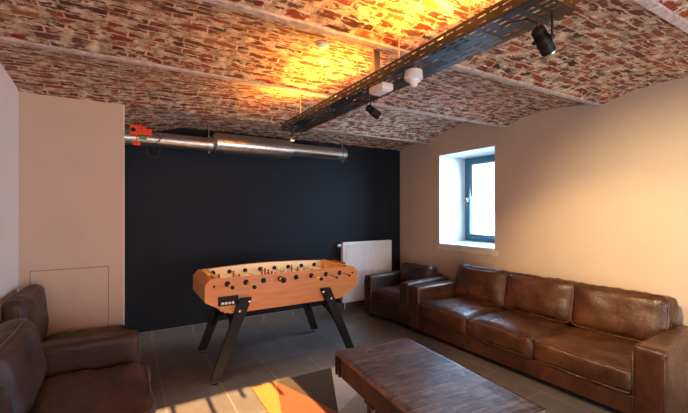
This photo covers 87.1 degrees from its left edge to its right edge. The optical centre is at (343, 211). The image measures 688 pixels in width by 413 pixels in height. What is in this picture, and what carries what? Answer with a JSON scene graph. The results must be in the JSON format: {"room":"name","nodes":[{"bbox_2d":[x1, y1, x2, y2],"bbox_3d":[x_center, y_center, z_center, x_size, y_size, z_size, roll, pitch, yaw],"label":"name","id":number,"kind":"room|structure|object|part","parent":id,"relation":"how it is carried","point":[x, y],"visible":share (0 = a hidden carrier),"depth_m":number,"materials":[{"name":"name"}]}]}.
{"room":"common room","nodes":[
{"label":"common room","id":0,"kind":"room"},
{"bbox_2d":[0,63,18,305],"bbox_3d":[-1.647,0.025,1.012,0.200,2.950,6.636,0,0,-31],"label":"wall","id":1,"kind":"structure","parent":0,"point":[9,93],"depth_m":2.85,"materials":[{"name":"paint"}]},
{"bbox_2d":[19,92,123,325],"bbox_3d":[-2.657,0.025,3.626,0.777,2.950,0.716,0,0,-31],"label":"wall","id":2,"kind":"structure","parent":0,"point":[71,150],"depth_m":3.30,"materials":[{"name":"beige paint"}]},
{"bbox_2d":[30,266,108,335],"bbox_3d":[-2.493,0.860,3.306,0.576,0.688,0.004,0,0,-31],"label":"access panel","id":3,"kind":"object","parent":2,"relation":"attached to","point":[76,298],"visible":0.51,"depth_m":3.33,"materials":[{"name":"beige paint"}]},
{"bbox_2d":[124,105,124,324],"bbox_3d":[-2.139,0.225,3.521,0.008,2.550,0.008,0,0,-31],"label":"trim","id":4,"kind":"structure","parent":2,"relation":"attached to","point":[124,105],"depth_m":3.52,"materials":[{"name":"white paint"}]},
{"bbox_2d":[125,128,399,332],"bbox_3d":[-0.907,0.025,5.221,4.253,2.950,0.200,0,0,-31],"label":"wall","id":5,"kind":"structure","parent":0,"point":[187,212],"depth_m":4.75,"materials":[{"name":"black paint"}]},
{"bbox_2d":[141,302,342,332],"bbox_3d":[-0.771,1.453,5.181,4.061,0.094,0.010,0,0,-31],"label":"trim","id":6,"kind":"structure","parent":5,"relation":"attached to","point":[341,302],"depth_m":4.69,"materials":[{"name":"grey tile"}]},
{"bbox_2d":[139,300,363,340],"bbox_3d":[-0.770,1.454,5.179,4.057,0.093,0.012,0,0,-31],"label":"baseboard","id":7,"kind":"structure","parent":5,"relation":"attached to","point":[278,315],"depth_m":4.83,"materials":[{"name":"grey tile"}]},
{"bbox_2d":[337,240,391,309],"bbox_3d":[0.328,0.982,5.780,1.016,1.037,0.120,0,0,-31],"label":"radiator","id":8,"kind":"object","parent":5,"relation":"attached to","point":[375,256],"visible":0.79,"depth_m":5.71,"materials":[{"name":"white metal"}]},
{"bbox_2d":[0,0,687,150],"bbox_3d":[0.563,-1.071,2.226,4.878,0.340,6.466,0,0,-31],"label":"ceiling","id":9,"kind":"structure","parent":0,"point":[607,50],"depth_m":2.65,"materials":[{"name":"red brick"}]},
{"bbox_2d":[125,125,347,162],"bbox_3d":[-1.168,-0.872,4.612,2.784,0.346,0.257,0,0,-31],"label":"ventilation duct","id":10,"kind":"object","parent":9,"relation":"hanging from","point":[220,143],"visible":0.91,"depth_m":4.44,"materials":[{"name":"metal"}]},
{"bbox_2d":[130,124,163,157],"bbox_3d":[-2.112,-0.749,3.885,0.318,0.337,0.085,0,0,-31],"label":"damper actuator","id":11,"kind":"object","parent":10,"relation":"attached to","point":[142,132],"depth_m":3.84,"materials":[{"name":"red plastic"}]},
{"bbox_3d":[-2.045,-0.737,3.924,0.164,0.313,0.040,0,0,-31],"label":"cable coil","id":12,"kind":"part","parent":11,"relation":"part of","materials":[{"name":"black plastic"}]},
{"bbox_2d":[309,152,338,158],"bbox_3d":[-0.276,-0.790,5.073,0.460,0.048,0.041,0,0,-31],"label":"grille","id":13,"kind":"object","parent":10,"relation":"attached to","point":[326,155],"depth_m":5.07,"materials":[{"name":"silver metal"}]},
{"bbox_2d":[0,36,506,127],"bbox_3d":[-0.106,-1.077,3.333,4.842,0.052,0.047,0,0,-29],"label":"trim","id":14,"kind":"structure","parent":9,"relation":"attached to","point":[2,39],"depth_m":2.73,"materials":[{"name":"white paint"}]},
{"bbox_2d":[315,41,329,48],"bbox_3d":[-0.143,-1.116,2.409,0.104,0.052,0.104,0,0,-31],"label":"smoke detector","id":15,"kind":"object","parent":9,"relation":"attached to","point":[320,44],"visible":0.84,"depth_m":2.39,"materials":[{"name":"white plastic"}]},
{"bbox_2d":[274,123,429,143],"bbox_3d":[-0.735,-1.077,4.371,4.838,0.052,0.023,0,0,-31],"label":"trim","id":16,"kind":"structure","parent":9,"relation":"attached to","point":[274,123],"depth_m":5.08,"materials":[{"name":"white paint"}]},
{"bbox_2d":[199,0,602,106],"bbox_3d":[0.442,-1.077,2.426,4.842,0.052,0.047,0,0,-29],"label":"trim","id":17,"kind":"structure","parent":9,"relation":"attached to","point":[224,3],"depth_m":2.21,"materials":[{"name":"white paint"}]},
{"bbox_2d":[281,0,575,132],"bbox_3d":[0.156,-1.021,2.566,0.225,0.402,2.680,0,0,-31],"label":"cable tray","id":18,"kind":"object","parent":9,"relation":"hanging from","point":[474,46],"visible":0.89,"depth_m":1.88,"materials":[{"name":"metal"}]},
{"bbox_2d":[290,128,294,140],"bbox_3d":[-0.506,-0.758,3.551,0.054,0.118,0.054,0,0,-31],"label":"spotlight","id":19,"kind":"object","parent":18,"relation":"attached to","point":[292,138],"visible":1,"depth_m":3.54,"materials":[{"name":"metal"}]},
{"bbox_2d":[354,97,381,119],"bbox_3d":[0.160,-0.734,2.566,0.220,0.171,0.110,0,0,21],"label":"spotlight","id":20,"kind":"object","parent":18,"relation":"hanging from","point":[370,109],"visible":1,"depth_m":2.53,"materials":[{"name":"black plastic"}]},
{"bbox_2d":[369,82,392,95],"bbox_3d":[0.238,-0.790,2.330,0.090,0.057,0.150,0,0,-31],"label":"emergency light","id":21,"kind":"object","parent":18,"relation":"attached to","point":[381,88],"visible":1,"depth_m":2.29,"materials":[{"name":"white plastic"}]},
{"bbox_2d":[373,90,389,95],"bbox_3d":[0.238,-0.765,2.330,0.060,0.006,0.110,0,0,-31],"label":"diffuser","id":22,"kind":"object","parent":21,"relation":"attached to","point":[375,92],"depth_m":2.31,"materials":[{"name":"white plastic"}]},
{"bbox_3d":[0.343,-1.022,2.258,0.009,0.399,0.009,0,0,-9],"label":"threaded rod","id":23,"kind":"part","parent":18,"relation":"part of","materials":[{"name":"metal"}]},
{"bbox_2d":[405,68,422,87],"bbox_3d":[0.403,-0.772,2.096,0.104,0.096,0.104,0,0,-31],"label":"sensor","id":24,"kind":"object","parent":18,"relation":"attached to","point":[413,76],"visible":1,"depth_m":2.06,"materials":[{"name":"white plastic"}]},
{"bbox_2d":[431,38,468,57],"bbox_3d":[0.549,-0.847,1.875,0.090,0.030,0.200,0,0,-31],"label":"uplight","id":25,"kind":"object","parent":18,"relation":"on","point":[461,38],"visible":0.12,"depth_m":1.82,"materials":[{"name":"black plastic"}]},
{"bbox_3d":[0.615,-1.022,1.769,0.009,0.399,0.009,0,0,-9],"label":"threaded rod","id":26,"kind":"part","parent":18,"relation":"part of","materials":[{"name":"metal"}]},
{"bbox_2d":[501,10,556,57],"bbox_3d":[0.781,-0.736,1.527,0.215,0.168,0.118,0,0,19],"label":"spotlight","id":27,"kind":"object","parent":18,"relation":"hanging from","point":[543,40],"visible":1,"depth_m":1.49,"materials":[{"name":"black plastic"}]},
{"bbox_2d":[633,0,687,32],"bbox_3d":[0.989,-1.077,1.522,4.841,0.052,0.047,0,0,-30],"label":"trim","id":28,"kind":"structure","parent":9,"relation":"attached to","point":[653,6],"depth_m":1.92,"materials":[{"name":"white paint"}]},
{"bbox_2d":[139,305,687,412],"bbox_3d":[0.758,1.550,2.291,5.838,0.100,6.936,0,0,-31],"label":"floor","id":29,"kind":"structure","parent":0,"point":[264,352],"depth_m":3.61,"materials":[{"name":"grey tile"}]},
{"bbox_2d":[0,284,128,341],"bbox_3d":[-2.210,1.053,2.938,0.818,0.894,0.842,0,0,-31],"label":"leather lounge chair","id":30,"kind":"object","parent":29,"relation":"on","point":[30,302],"visible":0.23,"depth_m":2.81,"materials":[{"name":"brown leather"}]},
{"bbox_2d":[1,284,48,341],"bbox_3d":[-2.457,0.853,2.795,0.222,0.494,0.830,0,0,-31],"label":"cushion","id":31,"kind":"object","parent":30,"relation":"on","point":[30,302],"depth_m":2.69,"materials":[{"name":"leather"}]},
{"bbox_2d":[43,324,128,341],"bbox_3d":[-2.138,1.159,2.980,0.650,0.257,0.834,0,0,-31],"label":"armrest","id":32,"kind":"object","parent":30,"relation":"on","point":[107,329],"depth_m":3.12,"materials":[{"name":"leather"}]},
{"bbox_2d":[0,318,155,412],"bbox_3d":[-1.423,1.080,1.757,0.931,0.840,1.885,0,0,-31],"label":"armchair","id":33,"kind":"object","parent":29,"relation":"on","point":[100,373],"visible":1,"depth_m":2.12,"materials":[{"name":"brown leather"}]},
{"bbox_2d":[0,384,14,412],"bbox_3d":[-1.453,0.877,1.288,0.349,0.432,0.804,0,0,-31],"label":"cushion","id":34,"kind":"object","parent":33,"relation":"on","point":[5,403],"depth_m":1.59,"materials":[{"name":"leather"}]},
{"bbox_2d":[0,318,46,412],"bbox_3d":[-1.851,0.880,1.948,0.340,0.441,0.798,0,0,-31],"label":"cushion","id":35,"kind":"object","parent":33,"relation":"on","point":[23,358],"depth_m":1.92,"materials":[{"name":"leather"}]},
{"bbox_3d":[-1.884,1.165,2.477,0.845,0.573,0.174,0,0,-31],"label":"arm","id":36,"kind":"part","parent":33,"relation":"part of","materials":[{"name":"leather"}]},
{"bbox_2d":[28,362,155,412],"bbox_3d":[-1.534,1.165,2.140,0.724,0.290,0.808,0,0,-31],"label":"seat cushion","id":37,"kind":"object","parent":33,"relation":"on","point":[68,387],"depth_m":2.13,"materials":[{"name":"leather"}]},
{"bbox_2d":[193,259,356,385],"bbox_3d":[-0.659,1.036,3.794,1.600,0.928,1.024,0,0,-31],"label":"table","id":38,"kind":"object","parent":29,"relation":"on","point":[263,285],"visible":0.99,"depth_m":3.63,"materials":[{"name":"orange wood"}]},
{"bbox_3d":[-1.312,0.750,3.502,0.179,0.299,0.610,0,0,-31],"label":"panel","id":39,"kind":"part","parent":38,"relation":"part of","materials":[{"name":"orange wood"}]},
{"bbox_3d":[-1.383,1.129,3.894,0.357,0.678,0.057,0,0,-20],"label":"leg","id":40,"kind":"part","parent":38,"relation":"part of","materials":[{"name":"black paint"}]},
{"bbox_3d":[-1.303,0.597,3.507,0.040,0.017,0.580,0,0,-31],"label":"rail","id":41,"kind":"part","parent":38,"relation":"part of","materials":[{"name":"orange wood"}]},
{"bbox_2d":[218,295,237,306],"bbox_3d":[-1.042,0.802,3.269,0.180,0.085,0.028,0,0,-31],"label":"tray","id":42,"kind":"object","parent":38,"relation":"on","point":[221,298],"depth_m":3.28,"materials":[{"name":"black plastic"}]},
{"bbox_3d":[-1.010,1.129,3.248,0.388,0.678,0.055,0,0,-41],"label":"leg","id":43,"kind":"part","parent":38,"relation":"part of","materials":[{"name":"black paint"}]},
{"bbox_3d":[-0.867,0.749,4.138,1.600,0.353,0.022,0,0,-31],"label":"panel","id":44,"kind":"part","parent":38,"relation":"part of","materials":[{"name":"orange wood"}]},
{"bbox_3d":[-0.543,0.762,3.603,1.600,0.325,0.028,0,0,-31],"label":"panel","id":45,"kind":"part","parent":38,"relation":"part of","materials":[{"name":"orange wood"}]},
{"bbox_3d":[-0.469,1.129,4.447,0.357,0.678,0.057,0,0,-42],"label":"leg","id":46,"kind":"part","parent":38,"relation":"part of","materials":[{"name":"black paint"}]},
{"bbox_3d":[-0.097,0.750,4.236,0.179,0.299,0.610,0,0,-31],"label":"panel","id":47,"kind":"part","parent":38,"relation":"part of","materials":[{"name":"orange wood"}]},
{"bbox_3d":[-0.105,0.597,4.231,0.040,0.017,0.580,0,0,-31],"label":"rail","id":48,"kind":"part","parent":38,"relation":"part of","materials":[{"name":"orange wood"}]},
{"bbox_3d":[-0.069,1.129,3.817,0.388,0.678,0.055,0,0,-21],"label":"leg","id":49,"kind":"part","parent":38,"relation":"part of","materials":[{"name":"black paint"}]},
{"bbox_2d":[251,367,374,412],"bbox_3d":[0.228,1.496,2.443,1.120,0.008,2.145,0,0,-31],"label":"rug","id":50,"kind":"object","parent":29,"relation":"on","point":[322,391],"visible":0.54,"depth_m":2.94,"materials":[{"name":"multicoloured fabric"}]},
{"bbox_2d":[335,337,545,412],"bbox_3d":[0.516,1.281,2.383,0.710,0.422,1.262,0,0,-26],"label":"coffee table","id":51,"kind":"object","parent":50,"relation":"on","point":[403,375],"visible":1,"depth_m":2.31,"materials":[{"name":"brown wood"}]},
{"bbox_3d":[0.516,1.171,2.383,0.678,0.142,1.248,0,0,-26],"label":"frame","id":52,"kind":"part","parent":51,"relation":"part of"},
{"bbox_2d":[364,262,448,327],"bbox_3d":[0.895,1.130,5.186,0.894,0.740,0.855,0,0,-37],"label":"leather armchair","id":53,"kind":"object","parent":29,"relation":"on","point":[386,294],"visible":0.65,"depth_m":5.09,"materials":[{"name":"brown leather"}]},
{"bbox_3d":[0.679,1.177,5.462,0.863,0.549,0.154,0,0,-37],"label":"arm","id":54,"kind":"part","parent":53,"relation":"part of","materials":[{"name":"leather"}]},
{"bbox_2d":[372,285,399,305],"bbox_3d":[0.812,1.175,5.121,0.683,0.222,0.580,0,0,-37],"label":"seat cushion","id":55,"kind":"object","parent":53,"relation":"on","point":[382,295],"depth_m":4.99,"materials":[{"name":"leather"}]},
{"bbox_2d":[400,263,436,281],"bbox_3d":[1.100,0.940,5.339,0.320,0.362,0.587,0,0,-37],"label":"cushion","id":56,"kind":"object","parent":53,"relation":"on","point":[410,271],"depth_m":5.23,"materials":[{"name":"leather"}]},
{"bbox_3d":[1.102,1.177,4.904,0.865,0.549,0.155,0,0,-37],"label":"arm","id":57,"kind":"part","parent":53,"relation":"part of","materials":[{"name":"leather"}]},
{"bbox_2d":[409,264,687,412],"bbox_3d":[1.844,1.086,3.706,0.954,0.828,2.548,0,0,-31],"label":"leather sofa","id":58,"kind":"object","parent":29,"relation":"on","point":[622,350],"visible":1,"depth_m":3.20,"materials":[{"name":"brown leather"}]},
{"bbox_3d":[1.236,1.185,4.717,0.902,0.534,0.190,0,0,-31],"label":"arm","id":59,"kind":"part","parent":58,"relation":"part of","materials":[{"name":"brown leather"}]},
{"bbox_2d":[418,297,502,334],"bbox_3d":[1.382,1.201,4.271,0.734,0.284,0.762,0,0,-31],"label":"seat cushion","id":60,"kind":"object","parent":58,"relation":"on","point":[444,315],"depth_m":4.13,"materials":[{"name":"brown leather"}]},
{"bbox_2d":[454,264,509,308],"bbox_3d":[1.724,0.901,4.481,0.334,0.451,0.755,0,0,-31],"label":"cushion","id":61,"kind":"object","parent":58,"relation":"on","point":[484,285],"depth_m":4.33,"materials":[{"name":"brown leather"}]},
{"bbox_2d":[466,310,569,357],"bbox_3d":[1.753,1.204,3.651,0.741,0.278,0.754,0,0,-31],"label":"seat cushion","id":62,"kind":"object","parent":58,"relation":"on","point":[505,333],"depth_m":3.50,"materials":[{"name":"brown leather"}]},
{"bbox_2d":[504,272,578,324],"bbox_3d":[2.096,0.899,3.857,0.340,0.454,0.755,0,0,-31],"label":"cushion","id":63,"kind":"object","parent":58,"relation":"on","point":[547,298],"depth_m":3.72,"materials":[{"name":"brown leather"}]},
{"bbox_2d":[534,327,638,391],"bbox_3d":[2.130,1.202,3.030,0.739,0.287,0.758,0,0,-31],"label":"seat cushion","id":64,"kind":"object","parent":58,"relation":"on","point":[596,359],"depth_m":2.89,"materials":[{"name":"brown leather"}]},
{"bbox_3d":[2.194,1.174,3.918,0.135,0.553,2.198,0,0,-31],"label":"backrest","id":65,"kind":"part","parent":58,"relation":"part of","materials":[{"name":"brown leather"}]},
{"bbox_2d":[572,282,678,342],"bbox_3d":[2.474,0.900,3.242,0.336,0.450,0.760,0,0,-31],"label":"cushion","id":66,"kind":"object","parent":58,"relation":"on","point":[635,316],"depth_m":3.11,"materials":[{"name":"brown leather"}]},
{"bbox_3d":[2.458,1.186,2.699,0.904,0.531,0.190,0,0,-31],"label":"arm","id":67,"kind":"part","parent":58,"relation":"part of","materials":[{"name":"brown leather"}]},
{"bbox_2d":[400,77,687,325],"bbox_3d":[2.878,0.025,3.749,0.700,2.950,6.636,0,0,-31],"label":"wall","id":68,"kind":"structure","parent":0,"point":[589,194],"depth_m":3.77,"materials":[{"name":"beige paint"}]},
{"bbox_2d":[439,240,494,249],"bbox_3d":[1.944,0.471,5.204,0.632,0.042,0.949,0,0,-31],"label":"windowsill","id":69,"kind":"structure","parent":68,"relation":"attached to","point":[468,244],"depth_m":5.17,"materials":[{"name":"white paint"}]},
{"bbox_2d":[439,146,494,242],"bbox_3d":[1.950,-0.186,5.207,0.619,1.332,0.962,0,0,-31],"label":"trim","id":70,"kind":"structure","parent":68,"relation":"attached to","point":[452,165],"depth_m":5.56,"materials":[{"name":"white paint"}]},
{"bbox_2d":[437,245,497,256],"bbox_3d":[1.683,0.534,5.046,0.004,0.078,1.061,0,0,-31],"label":"trim","id":71,"kind":"structure","parent":68,"relation":"attached to","point":[443,247],"depth_m":4.97,"materials":[{"name":"white paint"}]},
{"bbox_2d":[465,154,494,242],"bbox_3d":[2.164,-0.196,5.337,0.148,1.292,0.949,0,0,-31],"label":"window","id":72,"kind":"structure","parent":68,"relation":"in","point":[479,171],"depth_m":5.52,"materials":[{"name":"clear glass"}]},
{"bbox_3d":[2.187,-0.196,5.351,0.006,1.092,0.749,0,0,-31],"label":"glass pane","id":73,"kind":"part","parent":72,"relation":"part of","materials":[{"name":"white"}]}
]}

